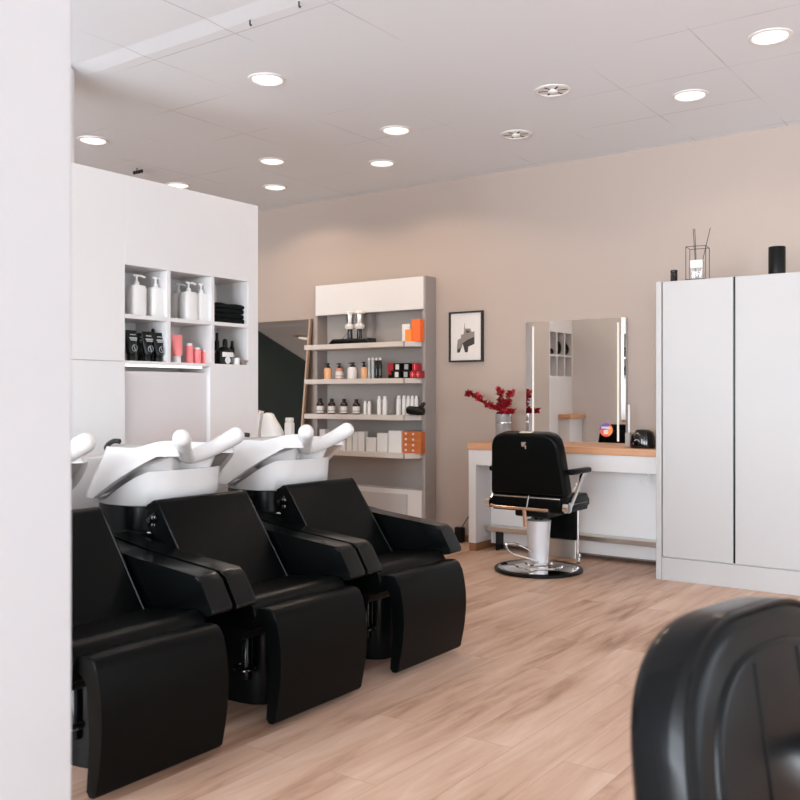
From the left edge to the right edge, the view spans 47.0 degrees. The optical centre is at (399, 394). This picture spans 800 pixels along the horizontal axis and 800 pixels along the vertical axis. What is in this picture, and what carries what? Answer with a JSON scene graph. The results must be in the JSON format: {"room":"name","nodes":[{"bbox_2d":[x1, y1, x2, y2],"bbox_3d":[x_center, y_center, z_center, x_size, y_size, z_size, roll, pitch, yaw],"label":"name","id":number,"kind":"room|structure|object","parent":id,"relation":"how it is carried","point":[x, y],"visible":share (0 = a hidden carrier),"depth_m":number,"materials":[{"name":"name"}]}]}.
{"room":"salon","nodes":[
{"label":"salon","id":0,"kind":"room"},
{"bbox_2d":[0,0,70,799],"bbox_3d":[-1.035,-0.305,1.278,0.385,3.010,1.062,0,0,36],"label":"wall","id":1,"kind":"structure","parent":0,"point":[35,35],"depth_m":1.54,"materials":[{"name":"grey paint"}]},
{"bbox_2d":[71,67,73,162],"bbox_3d":[-1.944,-0.290,5.015,0.320,2.980,0.320,0,0,36],"label":"trim","id":2,"kind":"structure","parent":0,"point":[72,69],"depth_m":5.01,"materials":[{"name":"white paint"}]},
{"bbox_2d":[71,0,799,210],"bbox_3d":[-3.170,-1.855,2.613,18.200,0.150,12.530,0,0,36],"label":"ceiling","id":3,"kind":"structure","parent":0,"point":[459,74],"depth_m":5.29,"materials":[{"name":"white paint"}]},
{"bbox_2d":[77,136,108,144],"bbox_3d":[-2.143,-1.775,6.422,0.215,0.008,0.215,0,0,36],"label":"recessed light","id":4,"kind":"object","parent":3,"relation":"in","point":[93,140],"visible":1,"depth_m":6.41,"materials":[{"name":"white plastic"}]},
{"bbox_2d":[166,182,190,187],"bbox_3d":[-1.882,-1.775,7.798,0.215,0.008,0.215,0,0,36],"label":"recessed light","id":5,"kind":"object","parent":3,"relation":"in","point":[175,184],"visible":0.76,"depth_m":7.75,"materials":[{"name":"white plastic"}]},
{"bbox_2d":[248,73,285,85],"bbox_3d":[-0.749,-1.775,5.182,0.215,0.008,0.215,0,0,36],"label":"recessed light","id":6,"kind":"object","parent":3,"relation":"in","point":[263,79],"visible":1,"depth_m":5.17,"materials":[{"name":"white plastic"}]},
{"bbox_2d":[258,157,285,164],"bbox_3d":[-0.974,-1.775,6.998,0.215,0.008,0.215,0,0,36],"label":"recessed light","id":7,"kind":"object","parent":3,"relation":"in","point":[267,161],"visible":1,"depth_m":6.99,"materials":[{"name":"white plastic"}]},
{"bbox_2d":[262,184,287,189],"bbox_3d":[-1.070,-1.775,7.873,0.215,0.008,0.215,0,0,36],"label":"recessed light","id":8,"kind":"object","parent":3,"relation":"in","point":[269,186],"visible":1,"depth_m":7.86,"materials":[{"name":"white plastic"}]},
{"bbox_2d":[368,160,395,166],"bbox_3d":[-0.138,-1.775,7.059,0.215,0.008,0.215,0,0,36],"label":"recessed light","id":9,"kind":"object","parent":3,"relation":"in","point":[377,163],"visible":1,"depth_m":7.05,"materials":[{"name":"white plastic"}]},
{"bbox_2d":[380,125,411,134],"bbox_3d":[-0.027,-1.775,6.180,0.215,0.008,0.215,0,0,36],"label":"recessed light","id":10,"kind":"object","parent":3,"relation":"in","point":[390,130],"visible":1,"depth_m":6.17,"materials":[{"name":"white plastic"}]},
{"bbox_2d":[500,130,531,138],"bbox_3d":[0.791,-1.770,6.274,0.215,0.019,0.215,0,0,36],"label":"ceiling vent","id":11,"kind":"object","parent":3,"relation":"in","point":[510,134],"visible":1,"depth_m":6.25,"materials":[{"name":"white plastic"}]},
{"bbox_2d":[535,84,571,96],"bbox_3d":[0.893,-1.770,5.369,0.215,0.019,0.215,0,0,36],"label":"ceiling vent","id":12,"kind":"object","parent":3,"relation":"in","point":[550,90],"visible":1,"depth_m":5.35,"materials":[{"name":"white plastic"}]},
{"bbox_2d":[671,89,708,101],"bbox_3d":[1.721,-1.775,5.459,0.215,0.008,0.215,0,0,36],"label":"recessed light","id":13,"kind":"object","parent":3,"relation":"in","point":[691,94],"visible":1,"depth_m":5.45,"materials":[{"name":"white plastic"}]},
{"bbox_2d":[747,28,792,44],"bbox_3d":[1.835,-1.775,4.562,0.215,0.008,0.215,0,0,36],"label":"recessed light","id":14,"kind":"object","parent":3,"relation":"in","point":[769,36],"visible":1,"depth_m":4.55,"materials":[{"name":"white plastic"}]},
{"bbox_2d":[71,542,799,799],"bbox_3d":[-3.200,1.250,2.573,18.200,0.100,12.430,0,0,36],"label":"floor","id":15,"kind":"structure","parent":0,"point":[534,701],"depth_m":3.42,"materials":[{"name":"brown wood"}]},
{"bbox_2d":[71,433,231,798],"bbox_3d":[-1.212,0.669,3.205,1.212,1.063,0.732,0,0,36],"label":"chair","id":16,"kind":"object","parent":15,"relation":"on","point":[150,677],"visible":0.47,"depth_m":2.96,"materials":[{"name":"black leather"}]},
{"bbox_2d":[71,433,95,490],"bbox_3d":[-1.452,0.298,3.378,0.620,0.321,0.596,0,0,36],"label":"basin","id":17,"kind":"object","parent":16,"relation":"in","point":[82,444],"depth_m":3.33,"materials":[{"name":"white ceramic"}]},
{"bbox_2d":[71,455,238,509],"bbox_3d":[-1.489,0.743,4.148,0.129,0.914,2.487,0,0,36],"label":"base cabinet","id":18,"kind":"object","parent":15,"relation":"on","point":[79,500],"visible":0.02,"depth_m":4.15,"materials":[{"name":"white paint"}]},
{"bbox_2d":[71,162,257,455],"bbox_3d":[-1.770,0.065,4.332,0.541,2.270,2.557,0,0,36],"label":"tall cabinet","id":19,"kind":"object","parent":15,"relation":"on","point":[123,226],"visible":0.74,"depth_m":4.66,"materials":[{"name":"white paint"}]},
{"bbox_2d":[125,330,137,360],"bbox_3d":[-1.327,-0.244,4.549,0.058,0.152,0.060,0,0,-15],"label":"tube","id":20,"kind":"object","parent":19,"relation":"in","point":[130,335],"visible":0.99,"depth_m":4.53,"materials":[{"name":"black plastic"}]},
{"bbox_2d":[126,274,145,315],"bbox_3d":[-1.315,-0.500,4.601,0.072,0.209,0.096,0,0,36],"label":"pump bottle","id":21,"kind":"object","parent":19,"relation":"on","point":[136,293],"visible":0.93,"depth_m":4.57,"materials":[{"name":"white plastic"}]},
{"bbox_2d":[136,333,142,360],"bbox_3d":[-1.323,-0.242,4.700,0.044,0.148,0.046,0,0,-15],"label":"tube","id":22,"kind":"object","parent":19,"relation":"in","point":[138,335],"visible":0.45,"depth_m":4.69,"materials":[{"name":"black plastic"}]},
{"bbox_2d":[125,314,166,323],"bbox_3d":[-1.363,-0.385,4.650,0.249,0.020,0.259,0,0,36],"label":"shelf","id":23,"kind":"object","parent":19,"relation":"attached to","point":[129,318],"depth_m":4.63,"materials":[{"name":"white paint"}]},
{"bbox_2d":[142,331,152,360],"bbox_3d":[-1.270,-0.243,4.628,0.058,0.150,0.060,0,0,-15],"label":"tube","id":24,"kind":"object","parent":19,"relation":"in","point":[147,339],"visible":0.98,"depth_m":4.61,"materials":[{"name":"black plastic"}]},
{"bbox_2d":[146,276,163,316],"bbox_3d":[-1.247,-0.500,4.703,0.072,0.209,0.096,0,0,36],"label":"pump bottle","id":25,"kind":"object","parent":19,"relation":"on","point":[154,295],"visible":0.91,"depth_m":4.67,"materials":[{"name":"white plastic"}]},
{"bbox_2d":[153,333,163,361],"bbox_3d":[-1.229,-0.242,4.684,0.058,0.148,0.060,0,0,-15],"label":"tube","id":26,"kind":"object","parent":19,"relation":"in","point":[158,342],"visible":0.98,"depth_m":4.67,"materials":[{"name":"black plastic"}]},
{"bbox_2d":[172,334,181,361],"bbox_3d":[-1.161,-0.241,4.788,0.055,0.145,0.055,0,0,-15],"label":"tube","id":27,"kind":"object","parent":19,"relation":"in","point":[176,339],"visible":0.98,"depth_m":4.77,"materials":[{"name":"pink plastic"}]},
{"bbox_2d":[171,283,185,317],"bbox_3d":[-1.188,-0.498,4.948,0.072,0.206,0.096,0,0,36],"label":"pump bottle","id":28,"kind":"object","parent":19,"relation":"on","point":[174,296],"visible":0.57,"depth_m":4.90,"materials":[{"name":"white plastic"}]},
{"bbox_2d":[179,281,197,319],"bbox_3d":[-1.118,-0.498,4.875,0.072,0.206,0.096,0,0,36],"label":"pump bottle","id":29,"kind":"object","parent":19,"relation":"on","point":[188,300],"visible":0.94,"depth_m":4.84,"materials":[{"name":"white plastic"}]},
{"bbox_2d":[185,343,192,362],"bbox_3d":[-1.119,-0.222,4.880,0.044,0.106,0.044,0,0,36],"label":"bottle","id":30,"kind":"object","parent":19,"relation":"in","point":[188,348],"visible":0.91,"depth_m":4.86,"materials":[{"name":"pink plastic"}]},
{"bbox_2d":[171,318,210,326],"bbox_3d":[-1.192,-0.385,4.887,0.249,0.020,0.275,0,0,36],"label":"shelf","id":31,"kind":"object","parent":19,"relation":"attached to","point":[175,322],"depth_m":4.88,"materials":[{"name":"white paint"}]},
{"bbox_2d":[193,347,200,362],"bbox_3d":[-1.087,-0.211,4.925,0.044,0.086,0.044,0,0,36],"label":"bottle","id":32,"kind":"object","parent":19,"relation":"in","point":[196,351],"visible":0.8,"depth_m":4.91,"materials":[{"name":"pink plastic"}]},
{"bbox_2d":[197,283,207,320],"bbox_3d":[-1.068,-0.498,4.951,0.072,0.206,0.096,0,0,36],"label":"pump bottle","id":33,"kind":"object","parent":19,"relation":"on","point":[202,297],"visible":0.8,"depth_m":4.92,"materials":[{"name":"white plastic"}]},
{"bbox_2d":[214,333,218,363],"bbox_3d":[-1.011,-0.257,5.081,0.028,0.176,0.028,0,0,36],"label":"slim bottle","id":34,"kind":"object","parent":19,"relation":"in","point":[216,340],"visible":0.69,"depth_m":5.07,"materials":[{"name":"black plastic"}]},
{"bbox_2d":[216,339,233,363],"bbox_3d":[-0.967,-0.239,5.056,0.061,0.141,0.094,0,0,36],"label":"bottle","id":35,"kind":"object","parent":19,"relation":"in","point":[224,355],"visible":0.98,"depth_m":5.03,"materials":[{"name":"black glass"}]},
{"bbox_2d":[214,317,243,323],"bbox_3d":[-1.013,-0.410,5.118,0.176,0.029,0.254,0,0,36],"label":"folded towel","id":36,"kind":"object","parent":19,"relation":"in","point":[216,319],"visible":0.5,"depth_m":5.07,"materials":[{"name":"black fabric"}]},
{"bbox_2d":[214,312,243,319],"bbox_3d":[-1.013,-0.438,5.118,0.176,0.029,0.254,0,0,36],"label":"folded towel","id":37,"kind":"object","parent":36,"relation":"on","point":[217,314],"visible":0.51,"depth_m":5.07,"materials":[{"name":"black fabric"}]},
{"bbox_2d":[214,307,243,314],"bbox_3d":[-1.014,-0.465,5.115,0.176,0.029,0.248,0,0,36],"label":"folded towel","id":38,"kind":"object","parent":37,"relation":"on","point":[220,310],"visible":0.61,"depth_m":5.07,"materials":[{"name":"black fabric"}]},
{"bbox_2d":[214,302,243,309],"bbox_3d":[-1.014,-0.492,5.116,0.176,0.029,0.250,0,0,36],"label":"folded towel","id":39,"kind":"object","parent":38,"relation":"on","point":[216,304],"visible":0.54,"depth_m":5.07,"materials":[{"name":"black fabric"}]},
{"bbox_2d":[214,322,247,329],"bbox_3d":[-1.025,-0.385,5.119,0.249,0.020,0.249,0,0,36],"label":"shelf","id":40,"kind":"object","parent":19,"relation":"attached to","point":[217,325],"depth_m":5.11,"materials":[{"name":"white paint"}]},
{"bbox_2d":[86,427,366,724],"bbox_3d":[-0.774,0.669,3.813,1.212,1.063,0.732,0,0,36],"label":"chair","id":41,"kind":"object","parent":15,"relation":"on","point":[295,635],"visible":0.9,"depth_m":3.66,"materials":[{"name":"black leather"}]},
{"bbox_2d":[86,427,244,506],"bbox_3d":[-1.014,0.298,3.986,0.620,0.321,0.596,0,0,36],"label":"basin","id":42,"kind":"object","parent":41,"relation":"in","point":[179,472],"depth_m":3.81,"materials":[{"name":"white ceramic"}]},
{"bbox_2d":[258,319,311,434],"bbox_3d":[-1.418,0.248,8.778,1.330,1.903,0.246,0,0,36],"label":"leaning mirror","id":43,"kind":"object","parent":15,"relation":"on","point":[283,361],"visible":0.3,"depth_m":8.59,"materials":[{"name":"clear glass"}]},
{"bbox_2d":[218,423,465,672],"bbox_3d":[-0.335,0.669,4.421,1.212,1.063,0.732,0,0,36],"label":"chair","id":44,"kind":"object","parent":15,"relation":"on","point":[414,597],"visible":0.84,"depth_m":4.29,"materials":[{"name":"black leather"}]},
{"bbox_2d":[218,423,353,490],"bbox_3d":[-0.575,0.298,4.594,0.620,0.321,0.596,0,0,36],"label":"basin","id":45,"kind":"object","parent":44,"relation":"in","point":[300,461],"depth_m":4.41,"materials":[{"name":"white ceramic"}]},
{"bbox_2d":[304,276,435,520],"bbox_3d":[-0.276,0.107,7.939,1.204,2.185,0.301,0,0,36],"label":"shelf unit","id":46,"kind":"object","parent":15,"relation":"on","point":[402,483],"visible":0.7,"depth_m":7.92,"materials":[{"name":"grey wood"}]},
{"bbox_2d":[316,398,323,413],"bbox_3d":[-0.705,0.099,8.141,0.070,0.135,0.070,0,0,36],"label":"bottle","id":47,"kind":"object","parent":46,"relation":"on","point":[320,405],"visible":1,"depth_m":8.12,"materials":[{"name":"brown plastic"}]},
{"bbox_2d":[324,363,331,378],"bbox_3d":[-0.634,-0.209,8.102,0.070,0.141,0.070,0,0,36],"label":"pump bottle","id":48,"kind":"object","parent":46,"relation":"on","point":[327,371],"visible":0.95,"depth_m":8.07,"materials":[{"name":"orange plastic"}]},
{"bbox_2d":[328,399,335,413],"bbox_3d":[-0.599,0.099,8.064,0.069,0.134,0.069,0,0,36],"label":"bottle","id":49,"kind":"object","parent":46,"relation":"on","point":[331,405],"visible":1,"depth_m":8.04,"materials":[{"name":"brown plastic"}]},
{"bbox_2d":[335,363,343,378],"bbox_3d":[-0.528,-0.209,8.025,0.072,0.140,0.072,0,0,36],"label":"pump bottle","id":50,"kind":"object","parent":46,"relation":"on","point":[339,372],"visible":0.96,"depth_m":8.00,"materials":[{"name":"white plastic"}]},
{"bbox_2d":[340,399,347,413],"bbox_3d":[-0.486,0.100,7.982,0.068,0.133,0.068,0,0,36],"label":"bottle","id":51,"kind":"object","parent":46,"relation":"on","point":[343,406],"visible":0.96,"depth_m":7.96,"materials":[{"name":"brown plastic"}]},
{"bbox_2d":[347,434,352,450],"bbox_3d":[-0.423,0.402,7.974,0.056,0.156,0.060,0,0,36],"label":"carton","id":52,"kind":"object","parent":46,"relation":"on","point":[349,439],"visible":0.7,"depth_m":7.94,"materials":[{"name":"white cardboard"}]},
{"bbox_2d":[329,338,375,343],"bbox_3d":[-0.418,-0.464,7.995,0.444,0.045,0.120,0,0,36],"label":"display tray","id":53,"kind":"object","parent":46,"relation":"on","point":[352,340],"visible":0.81,"depth_m":7.91,"materials":[{"name":"black"}]},
{"bbox_2d":[345,311,354,338],"bbox_3d":[-0.433,-0.606,7.962,0.090,0.237,0.090,0,0,36],"label":"tool","id":54,"kind":"object","parent":53,"relation":"on","point":[349,326],"visible":0.96,"depth_m":7.94,"materials":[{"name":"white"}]},
{"bbox_2d":[354,310,364,337],"bbox_3d":[-0.347,-0.606,7.901,0.090,0.237,0.090,0,0,36],"label":"tool","id":55,"kind":"object","parent":53,"relation":"on","point":[359,325],"visible":1,"depth_m":7.87,"materials":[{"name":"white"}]},
{"bbox_2d":[347,362,357,378],"bbox_3d":[-0.410,-0.210,7.940,0.086,0.142,0.086,0,0,36],"label":"pump bottle","id":56,"kind":"object","parent":46,"relation":"on","point":[352,371],"visible":1,"depth_m":7.91,"materials":[{"name":"white plastic"}]},
{"bbox_2d":[353,432,357,450],"bbox_3d":[-0.369,0.399,7.935,0.055,0.163,0.060,0,0,36],"label":"carton","id":57,"kind":"object","parent":46,"relation":"on","point":[355,434],"visible":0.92,"depth_m":7.91,"materials":[{"name":"white cardboard"}]},
{"bbox_2d":[352,399,359,413],"bbox_3d":[-0.375,0.101,7.903,0.068,0.131,0.068,0,0,36],"label":"bottle","id":58,"kind":"object","parent":46,"relation":"on","point":[356,406],"visible":1,"depth_m":7.88,"materials":[{"name":"brown plastic"}]},
{"bbox_2d":[358,431,367,450],"bbox_3d":[-0.316,0.397,7.897,0.065,0.167,0.060,0,0,36],"label":"carton","id":59,"kind":"object","parent":46,"relation":"on","point":[362,435],"visible":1,"depth_m":7.87,"materials":[{"name":"white cardboard"}]},
{"bbox_2d":[361,362,366,378],"bbox_3d":[-0.307,-0.211,7.841,0.055,0.145,0.054,0,0,36],"label":"pump bottle","id":60,"kind":"object","parent":46,"relation":"on","point":[363,368],"visible":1,"depth_m":7.82,"materials":[{"name":"orange plastic"}]},
{"bbox_2d":[367,358,370,378],"bbox_3d":[-0.263,-0.229,7.846,0.030,0.180,0.029,0,0,36],"label":"can","id":61,"kind":"object","parent":46,"relation":"on","point":[369,359],"visible":1,"depth_m":7.84,"materials":[{"name":"silver metal"}]},
{"bbox_2d":[366,437,376,451],"bbox_3d":[-0.229,0.421,7.834,0.107,0.119,0.060,0,0,36],"label":"carton","id":62,"kind":"object","parent":46,"relation":"on","point":[371,442],"visible":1,"depth_m":7.81,"materials":[{"name":"white cardboard"}]},
{"bbox_2d":[371,358,374,378],"bbox_3d":[-0.230,-0.228,7.822,0.030,0.179,0.029,0,0,36],"label":"can","id":63,"kind":"object","parent":46,"relation":"on","point":[372,360],"visible":1,"depth_m":7.81,"materials":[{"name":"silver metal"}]},
{"bbox_2d":[377,396,381,414],"bbox_3d":[-0.174,0.088,7.770,0.040,0.157,0.040,0,0,36],"label":"bottle","id":64,"kind":"object","parent":46,"relation":"on","point":[379,400],"visible":1,"depth_m":7.75,"materials":[{"name":"white plastic"}]},
{"bbox_2d":[378,358,381,377],"bbox_3d":[-0.167,-0.228,7.777,0.030,0.178,0.029,0,0,36],"label":"can","id":65,"kind":"object","parent":46,"relation":"on","point":[380,359],"visible":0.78,"depth_m":7.77,"materials":[{"name":"black"}]},
{"bbox_2d":[377,433,387,451],"bbox_3d":[-0.133,0.400,7.765,0.108,0.160,0.060,0,0,36],"label":"carton","id":66,"kind":"object","parent":46,"relation":"on","point":[382,438],"visible":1,"depth_m":7.74,"materials":[{"name":"white cardboard"}]},
{"bbox_2d":[383,396,386,414],"bbox_3d":[-0.126,0.088,7.735,0.042,0.157,0.041,0,0,36],"label":"bottle","id":67,"kind":"object","parent":46,"relation":"on","point":[384,397],"visible":1,"depth_m":7.72,"materials":[{"name":"white plastic"}]},
{"bbox_2d":[388,430,402,452],"bbox_3d":[-0.026,0.389,7.688,0.133,0.183,0.060,0,0,36],"label":"carton","id":68,"kind":"object","parent":46,"relation":"on","point":[394,436],"visible":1,"depth_m":7.66,"materials":[{"name":"white cardboard"}]},
{"bbox_2d":[396,396,400,414],"bbox_3d":[-0.012,0.085,7.653,0.038,0.162,0.038,0,0,36],"label":"bottle","id":69,"kind":"object","parent":46,"relation":"on","point":[398,400],"visible":1,"depth_m":7.64,"materials":[{"name":"white plastic"}]},
{"bbox_2d":[394,371,402,377],"bbox_3d":[-0.008,-0.170,7.686,0.066,0.062,0.061,0,0,36],"label":"carton","id":70,"kind":"object","parent":46,"relation":"on","point":[397,374],"visible":0.67,"depth_m":7.66,"materials":[{"name":"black cardboard"}]},
{"bbox_2d":[394,363,402,370],"bbox_3d":[-0.008,-0.234,7.686,0.066,0.062,0.061,0,0,36],"label":"carton","id":71,"kind":"object","parent":70,"relation":"on","point":[397,366],"visible":1,"depth_m":7.66,"materials":[{"name":"black cardboard"}]},
{"bbox_2d":[402,396,405,414],"bbox_3d":[0.033,0.085,7.657,0.037,0.162,0.036,0,0,36],"label":"bottle","id":72,"kind":"object","parent":46,"relation":"on","point":[403,397],"visible":0.98,"depth_m":7.64,"materials":[{"name":"white plastic"}]},
{"bbox_2d":[403,371,409,377],"bbox_3d":[0.067,-0.170,7.633,0.069,0.062,0.061,0,0,36],"label":"carton","id":73,"kind":"object","parent":46,"relation":"on","point":[406,374],"visible":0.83,"depth_m":7.61,"materials":[{"name":"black cardboard"}]},
{"bbox_2d":[403,363,411,370],"bbox_3d":[0.067,-0.233,7.633,0.069,0.062,0.061,0,0,36],"label":"carton","id":74,"kind":"object","parent":73,"relation":"on","point":[406,366],"visible":1,"depth_m":7.61,"materials":[{"name":"black cardboard"}]},
{"bbox_2d":[402,324,411,340],"bbox_3d":[0.068,-0.517,7.694,0.082,0.150,0.060,0,0,36],"label":"carton","id":75,"kind":"object","parent":46,"relation":"on","point":[404,326],"visible":0.42,"depth_m":7.68,"materials":[{"name":"white cardboard"}]},
{"bbox_2d":[405,329,411,340],"bbox_3d":[0.082,-0.491,7.604,0.064,0.099,0.050,0,0,36],"label":"carton","id":76,"kind":"object","parent":46,"relation":"on","point":[408,333],"visible":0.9,"depth_m":7.58,"materials":[{"name":"orange cardboard"}]},
{"bbox_2d":[410,371,414,377],"bbox_3d":[0.119,-0.168,7.595,0.052,0.059,0.061,0,0,36],"label":"carton","id":77,"kind":"object","parent":46,"relation":"on","point":[412,373],"visible":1,"depth_m":7.57,"materials":[{"name":"red cardboard"}]},
{"bbox_2d":[412,363,420,370],"bbox_3d":[0.137,-0.231,7.582,0.052,0.062,0.061,0,0,36],"label":"carton","id":78,"kind":"object","parent":77,"relation":"on","point":[415,366],"visible":1,"depth_m":7.56,"materials":[{"name":"red cardboard"}]},
{"bbox_2d":[402,447,424,453],"bbox_3d":[0.110,0.458,7.605,0.195,0.044,0.061,0,0,36],"label":"box","id":79,"kind":"object","parent":46,"relation":"on","point":[404,450],"visible":1,"depth_m":7.57,"materials":[{"name":"orange cardboard"}]},
{"bbox_2d":[402,442,424,447],"bbox_3d":[0.110,0.412,7.605,0.195,0.044,0.061,0,0,36],"label":"box","id":80,"kind":"object","parent":79,"relation":"on","point":[404,444],"visible":1,"depth_m":7.57,"materials":[{"name":"orange cardboard"}]},
{"bbox_2d":[402,436,424,442],"bbox_3d":[0.110,0.367,7.605,0.195,0.044,0.061,0,0,36],"label":"box","id":81,"kind":"object","parent":80,"relation":"on","point":[404,439],"visible":1,"depth_m":7.57,"materials":[{"name":"orange cardboard"}]},
{"bbox_2d":[402,431,424,436],"bbox_3d":[0.110,0.322,7.605,0.195,0.044,0.061,0,0,36],"label":"box","id":82,"kind":"object","parent":81,"relation":"on","point":[404,433],"visible":1,"depth_m":7.57,"materials":[{"name":"orange cardboard"}]},
{"bbox_2d":[406,402,425,415],"bbox_3d":[0.131,0.111,7.515,0.150,0.113,0.084,0,0,30],"label":"hair dryer","id":83,"kind":"object","parent":46,"relation":"on","point":[411,410],"visible":1,"depth_m":7.49,"materials":[{"name":"black plastic"}]},
{"bbox_2d":[412,319,423,340],"bbox_3d":[0.147,-0.532,7.579,0.084,0.181,0.060,0,0,36],"label":"carton","id":84,"kind":"object","parent":46,"relation":"on","point":[417,324],"visible":1,"depth_m":7.55,"materials":[{"name":"orange cardboard"}]},
{"bbox_2d":[454,516,468,542],"bbox_3d":[0.516,1.068,7.478,0.138,0.262,0.073,0,0,36],"label":"adapter","id":85,"kind":"object","parent":15,"relation":"on","point":[459,532],"visible":0.73,"depth_m":7.47,"materials":[{"name":"black plastic"}]},
{"bbox_2d":[484,431,591,578],"bbox_3d":[0.947,0.722,6.291,0.636,0.957,0.600,0,0,36],"label":"chair","id":86,"kind":"object","parent":15,"relation":"on","point":[530,471],"visible":1,"depth_m":6.17,"materials":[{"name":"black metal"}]},
{"bbox_2d":[468,441,655,560],"bbox_3d":[1.256,0.785,6.792,1.550,0.830,0.363,0,0,36],"label":"desk","id":87,"kind":"object","parent":15,"relation":"on","point":[619,518],"visible":0.52,"depth_m":6.66,"materials":[{"name":"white wood"}]},
{"bbox_2d":[495,414,511,434],"bbox_3d":[0.802,0.258,7.128,0.125,0.223,0.125,0,0,36],"label":"ribbed vase","id":88,"kind":"object","parent":87,"relation":"on","point":[503,422],"visible":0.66,"depth_m":7.08,"materials":[{"name":"grey glass"}]},
{"bbox_2d":[464,389,500,413],"bbox_3d":[0.657,0.122,7.207,0.342,0.341,0.094,0,0,30],"label":"branch","id":89,"kind":"object","parent":88,"relation":"in","point":[468,393],"visible":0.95,"depth_m":7.20,"materials":[{"name":"red plant"}]},
{"bbox_2d":[495,386,505,412],"bbox_3d":[0.780,0.110,7.149,0.087,0.365,0.098,0,0,6],"label":"branch","id":90,"kind":"object","parent":88,"relation":"in","point":[498,389],"visible":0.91,"depth_m":7.14,"materials":[{"name":"red plant"}]},
{"bbox_2d":[499,388,515,409],"bbox_3d":[0.828,0.120,7.105,0.147,0.343,0.086,0,0,36],"label":"branch","id":91,"kind":"object","parent":88,"relation":"in","point":[507,402],"visible":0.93,"depth_m":7.09,"materials":[{"name":"red plant"}]},
{"bbox_2d":[499,407,516,414],"bbox_3d":[0.820,0.191,7.054,0.090,0.204,0.173,0,0,-32],"label":"branch","id":92,"kind":"object","parent":88,"relation":"in","point":[505,410],"visible":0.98,"depth_m":7.04,"materials":[{"name":"red plant"}]},
{"bbox_2d":[526,317,626,445],"bbox_3d":[1.319,-0.099,6.944,0.812,0.935,0.029,0,0,36],"label":"mirror","id":93,"kind":"object","parent":87,"relation":"on","point":[576,370],"visible":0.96,"depth_m":6.91,"materials":[{"name":"silver glass"}]},
{"bbox_2d":[625,405,631,446],"bbox_3d":[1.633,0.219,6.569,0.036,0.300,0.047,0,0,36],"label":"holder","id":94,"kind":"object","parent":87,"relation":"on","point":[627,435],"visible":0.88,"depth_m":6.56,"materials":[{"name":"grey metal"}]},
{"bbox_2d":[630,429,655,448],"bbox_3d":[1.696,0.304,6.421,0.171,0.129,0.138,0,0,36],"label":"case","id":95,"kind":"object","parent":87,"relation":"on","point":[641,438],"visible":1,"depth_m":6.37,"materials":[{"name":"black plastic"}]},
{"bbox_2d":[630,597,799,799],"bbox_3d":[0.647,0.764,1.341,0.636,0.872,0.600,0,0,-42],"label":"chair","id":96,"kind":"object","parent":15,"relation":"on","point":[715,711],"visible":1,"depth_m":1.33,"materials":[{"name":"black leather"}]},
{"bbox_2d":[715,635,799,799],"bbox_3d":[0.588,0.548,1.406,0.435,0.336,0.069,0,0,-42],"label":"cushion","id":97,"kind":"object","parent":96,"relation":"on","point":[757,677],"depth_m":1.35,"materials":[{"name":"black leather"}]},
{"bbox_2d":[656,272,799,595],"bbox_3d":[2.446,0.232,5.799,1.496,1.937,0.582,0,0,36],"label":"wardrobe","id":98,"kind":"object","parent":15,"relation":"on","point":[728,348],"visible":1,"depth_m":5.73,"materials":[{"name":"grey wood"}]},
{"bbox_2d":[670,270,677,280],"bbox_3d":[1.792,-0.777,6.019,0.046,0.079,0.046,0,0,36],"label":"tin","id":99,"kind":"object","parent":98,"relation":"on","point":[673,273],"visible":0.91,"depth_m":6.00,"materials":[{"name":"black metal"}]},
{"bbox_2d":[685,229,709,279],"bbox_3d":[1.924,-0.906,5.925,0.140,0.336,0.127,0,0,29],"label":"reed diffuser","id":100,"kind":"object","parent":98,"relation":"on","point":[697,267],"visible":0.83,"depth_m":5.90,"materials":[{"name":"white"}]},
{"bbox_2d":[690,259,704,279],"bbox_3d":[1.918,-0.804,5.928,0.076,0.131,0.076,0,0,29],"label":"bottle","id":101,"kind":"object","parent":100,"relation":"on","point":[697,266],"depth_m":5.90,"materials":[{"name":"white glass"}]},
{"bbox_2d":[768,246,785,273],"bbox_3d":[2.313,-0.823,5.644,0.100,0.170,0.100,0,0,36],"label":"canister","id":102,"kind":"object","parent":98,"relation":"on","point":[776,254],"visible":0.94,"depth_m":5.60,"materials":[{"name":"black plastic"}]},
{"bbox_3d":[-1.107,0.770,7.210,0.870,0.860,0.300,0,0,36],"label":"console","id":103,"kind":"object","parent":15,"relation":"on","visible":0},
{"bbox_2d":[258,410,263,436],"bbox_3d":[-1.117,0.226,7.216,0.102,0.223,0.042,0,0,36],"label":"leaning board","id":104,"kind":"object","parent":103,"relation":"on","point":[260,412],"visible":0.41,"depth_m":7.19,"materials":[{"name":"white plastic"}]},
{"bbox_2d":[261,413,283,436],"bbox_3d":[-0.989,0.238,7.125,0.216,0.200,0.120,0,0,36],"label":"heap","id":105,"kind":"object","parent":103,"relation":"on","point":[270,426],"visible":0.91,"depth_m":7.08,"materials":[{"name":"white plastic"}]},
{"bbox_2d":[284,418,293,434],"bbox_3d":[-0.849,0.256,7.023,0.083,0.165,0.050,0,0,36],"label":"spray bottle","id":106,"kind":"object","parent":103,"relation":"on","point":[289,422],"visible":0.77,"depth_m":7.00,"materials":[{"name":"white plastic"}]},
{"bbox_2d":[258,124,799,561],"bbox_3d":[0.471,-0.290,7.662,18.200,2.980,0.120,0,0,36],"label":"wall","id":107,"kind":"structure","parent":0,"point":[593,237],"depth_m":7.18,"materials":[{"name":"beige paint"}]},
{"bbox_2d":[449,310,483,361],"bbox_3d":[0.540,-0.477,7.518,0.321,0.413,0.030,0,0,36],"label":"framed print","id":108,"kind":"object","parent":107,"relation":"attached to","point":[466,328],"visible":1,"depth_m":7.51,"materials":[{"name":"black"}]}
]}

